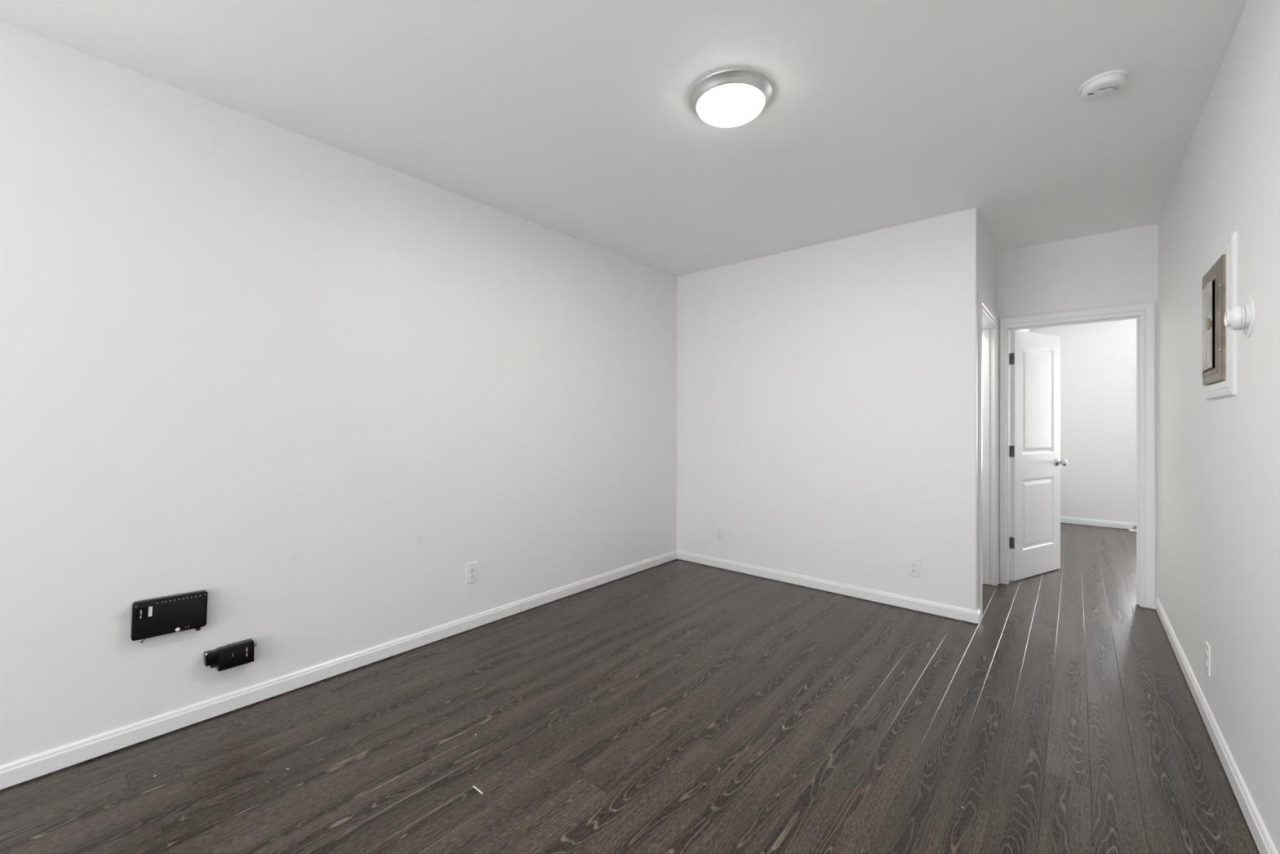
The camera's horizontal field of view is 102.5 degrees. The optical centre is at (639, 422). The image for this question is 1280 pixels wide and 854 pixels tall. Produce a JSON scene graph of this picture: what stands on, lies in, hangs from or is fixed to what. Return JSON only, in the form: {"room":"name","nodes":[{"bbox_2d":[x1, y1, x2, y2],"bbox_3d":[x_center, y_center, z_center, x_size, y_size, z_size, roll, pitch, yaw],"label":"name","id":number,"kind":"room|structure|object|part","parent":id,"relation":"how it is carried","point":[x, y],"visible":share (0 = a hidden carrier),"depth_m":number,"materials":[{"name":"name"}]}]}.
{"room":"empty living room","nodes":[
{"label":"empty living room","id":0,"kind":"room"},
{"bbox_2d":[0,21,676,784],"bbox_3d":[-2.079,-0.065,2.023,0.115,2.770,7.594,0,0,40],"label":"wall","id":1,"kind":"structure","parent":0,"point":[300,383],"depth_m":2.36,"materials":[{"name":"white paint"}]},
{"bbox_2d":[130,590,208,643],"bbox_3d":[-1.911,0.788,2.093,0.041,0.166,0.231,0,0,40],"label":"router","id":2,"kind":"object","parent":1,"relation":"attached to","point":[166,615],"visible":1,"depth_m":2.07,"materials":[{"name":"black plastic"}]},
{"bbox_2d":[204,638,256,671],"bbox_3d":[-1.782,1.017,2.240,0.046,0.092,0.180,0,0,40],"label":"terminal","id":3,"kind":"object","parent":1,"relation":"attached to","point":[230,655],"visible":1,"depth_m":2.23,"materials":[{"name":"black plastic"}]},
{"bbox_2d":[0,550,677,789],"bbox_3d":[-2.067,1.225,1.935,0.019,0.076,7.476,0,0,40],"label":"baseboard","id":4,"kind":"structure","parent":1,"relation":"attached to","point":[12,773],"depth_m":2.34,"materials":[{"name":"white wood"}]},
{"bbox_2d":[466,561,477,583],"bbox_3d":[-1.033,0.924,3.160,0.011,0.122,0.074,0,0,40],"label":"wall outlet","id":5,"kind":"object","parent":1,"relation":"attached to","point":[471,568],"visible":1,"depth_m":3.15,"materials":[{"name":"white plastic"}]},
{"bbox_2d":[469,573,475,578],"bbox_3d":[-1.030,0.944,3.158,0.004,0.027,0.034,0,0,40],"label":"receptacle","id":6,"kind":"object","parent":5,"relation":"attached to","point":[472,575],"depth_m":3.16,"materials":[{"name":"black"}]},
{"bbox_2d":[469,567,475,572],"bbox_3d":[-1.030,0.904,3.158,0.004,0.027,0.034,0,0,40],"label":"receptacle","id":7,"kind":"object","parent":5,"relation":"attached to","point":[471,569],"depth_m":3.16,"materials":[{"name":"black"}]},
{"bbox_2d":[0,0,1247,276],"bbox_3d":[1.692,-1.448,1.712,6.266,0.254,12.230,0,0,40],"label":"ceiling","id":8,"kind":"structure","parent":0,"point":[576,119],"depth_m":2.17,"materials":[{"name":"white paint"}]},
{"bbox_2d":[688,68,772,127],"bbox_3d":[0.380,-1.336,2.163,0.345,0.072,0.345,0,0,40],"label":"ceiling light","id":9,"kind":"object","parent":8,"relation":"attached to","point":[730,97],"visible":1,"depth_m":2.08,"materials":[{"name":"silver metal"}]},
{"bbox_2d":[697,84,764,127],"bbox_3d":[0.380,-1.320,2.163,0.278,0.040,0.278,0,0,40],"label":"diffuser","id":10,"kind":"object","parent":9,"relation":"attached to","point":[722,105],"depth_m":2.11,"materials":[{"name":"white glass"}]},
{"bbox_2d":[1079,69,1128,99],"bbox_3d":[1.859,-1.346,2.062,0.147,0.040,0.147,0,0,0],"label":"smoke detector","id":11,"kind":"object","parent":8,"relation":"attached to","point":[1104,84],"visible":1,"depth_m":2.03,"materials":[{"name":"white plastic"}]},
{"bbox_2d":[0,522,1259,853],"bbox_3d":[1.690,1.300,1.713,6.340,0.061,12.200,0,0,40],"label":"floor","id":12,"kind":"structure","parent":0,"point":[646,711],"depth_m":2.03,"materials":[{"name":"brown wood"}]},
{"bbox_2d":[1128,524,1136,531],"bbox_3d":[5.886,1.230,5.936,0.352,0.079,0.104,0,0,40],"label":"pipe fitting","id":13,"kind":"object","parent":12,"relation":"on","point":[1134,528],"visible":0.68,"depth_m":6.01,"materials":[{"name":"white plastic"}]},
{"bbox_2d":[676,207,978,623],"bbox_3d":[1.264,-0.065,4.066,2.378,2.770,0.115,0,0,41],"label":"wall","id":14,"kind":"structure","parent":0,"point":[827,393],"depth_m":3.79,"materials":[{"name":"white paint"}]},
{"bbox_2d":[716,525,724,541],"bbox_3d":[0.700,0.968,4.476,0.074,0.122,0.011,0,0,41],"label":"wall outlet","id":15,"kind":"object","parent":14,"relation":"attached to","point":[720,530],"visible":1,"depth_m":4.47,"materials":[{"name":"white plastic"}]},
{"bbox_2d":[676,550,980,623],"bbox_3d":[1.251,1.225,4.027,2.372,0.076,0.091,0,0,40],"label":"baseboard","id":16,"kind":"structure","parent":14,"relation":"attached to","point":[940,609],"depth_m":3.77,"materials":[{"name":"white wood"}]},
{"bbox_2d":[907,557,919,577],"bbox_3d":[1.853,0.981,3.475,0.074,0.122,0.011,0,0,41],"label":"wall outlet","id":17,"kind":"object","parent":14,"relation":"attached to","point":[913,564],"visible":1,"depth_m":3.47,"materials":[{"name":"white plastic"}]},
{"bbox_2d":[911,568,916,573],"bbox_3d":[1.851,1.001,3.472,0.034,0.027,0.004,0,0,41],"label":"receptacle","id":18,"kind":"object","parent":17,"relation":"attached to","point":[913,570],"depth_m":3.47,"materials":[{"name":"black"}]},
{"bbox_2d":[911,562,916,567],"bbox_3d":[1.851,0.961,3.472,0.034,0.027,0.004,0,0,41],"label":"receptacle","id":19,"kind":"object","parent":17,"relation":"attached to","point":[913,564],"depth_m":3.47,"materials":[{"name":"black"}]},
{"bbox_2d":[978,213,1030,585],"bbox_3d":[3.598,-0.040,5.054,0.135,2.820,4.438,0,0,40],"label":"wall","id":20,"kind":"structure","parent":0,"point":[987,251],"depth_m":3.64,"materials":[{"name":"white paint"}]},
{"bbox_2d":[1009,329,1066,580],"bbox_3d":[3.301,0.261,4.282,0.768,1.999,0.168,0,0,-29],"label":"door","id":21,"kind":"structure","parent":20,"relation":"in","point":[1035,462],"depth_m":4.24,"materials":[{"name":"white wood"}]},
{"bbox_3d":[3.599,0.342,4.388,0.064,0.064,0.068,0,0,-29],"label":"knob","id":22,"kind":"part","parent":21,"relation":"part of","materials":[{"name":"silver metal"}]},
{"bbox_2d":[977,293,1155,619],"bbox_3d":[2.836,0.220,3.482,1.007,2.096,1.119,0,0,40],"label":"door frame","id":23,"kind":"structure","parent":20,"relation":"attached to","point":[1147,310],"depth_m":3.75,"materials":[{"name":"white wood"}]},
{"bbox_2d":[996,223,1158,598],"bbox_3d":[3.876,-0.040,3.256,4.935,2.820,0.118,0,0,40],"label":"wall","id":24,"kind":"structure","parent":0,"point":[1120,267],"depth_m":3.73,"materials":[{"name":"white paint"}]},
{"bbox_2d":[1030,319,1136,529],"bbox_3d":[6.516,-0.065,5.563,3.895,2.770,0.115,0,0,40],"label":"wall","id":25,"kind":"structure","parent":0,"point":[1098,360],"depth_m":6.27,"materials":[{"name":"white paint"}]},
{"bbox_2d":[1060,515,1136,528],"bbox_3d":[6.477,1.225,5.513,3.660,0.076,0.016,0,0,40],"label":"baseboard","id":26,"kind":"structure","parent":25,"relation":"attached to","point":[1063,519],"depth_m":6.26,"materials":[{"name":"white wood"}]},
{"bbox_2d":[1158,0,1279,853],"bbox_3d":[0.767,-0.065,0.160,0.115,2.770,8.667,0,0,40],"label":"wall","id":27,"kind":"structure","parent":0,"point":[1219,459],"depth_m":1.83,"materials":[{"name":"white paint"}]},
{"bbox_2d":[1204,640,1210,676],"bbox_3d":[2.381,0.990,2.156,0.011,0.122,0.074,0,0,40],"label":"wall outlet","id":28,"kind":"object","parent":27,"relation":"attached to","point":[1207,648],"visible":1,"depth_m":2.14,"materials":[{"name":"white plastic"}]},
{"bbox_2d":[1155,597,1277,853],"bbox_3d":[0.749,1.225,0.237,0.016,0.076,8.531,0,0,40],"label":"baseboard","id":29,"kind":"structure","parent":27,"relation":"attached to","point":[1263,841],"depth_m":1.89,"materials":[{"name":"white wood"}]},
{"bbox_2d":[1202,231,1236,399],"bbox_3d":[2.246,-0.378,1.956,0.125,0.566,0.511,0,0,40],"label":"breaker panel","id":30,"kind":"object","parent":27,"relation":"attached to","point":[1220,278],"visible":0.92,"depth_m":1.88,"materials":[{"name":"white paint"}]},
{"bbox_3d":[2.241,-0.374,2.031,0.006,0.331,0.185,0,0,42],"label":"door","id":31,"kind":"part","parent":30,"relation":"part of","materials":[{"name":"metal"}]},
{"bbox_3d":[2.222,-0.379,1.985,0.028,0.450,0.372,0,0,40],"label":"trim","id":32,"kind":"part","parent":30,"relation":"part of","materials":[{"name":"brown metal"}]},
{"bbox_2d":[1224,295,1254,337],"bbox_3d":[1.938,-0.340,1.667,0.051,0.132,0.132,0,0,40],"label":"wall fixture","id":33,"kind":"object","parent":27,"relation":"attached to","point":[1242,317],"visible":1,"depth_m":1.64,"materials":[{"name":"white plastic"}]}
]}

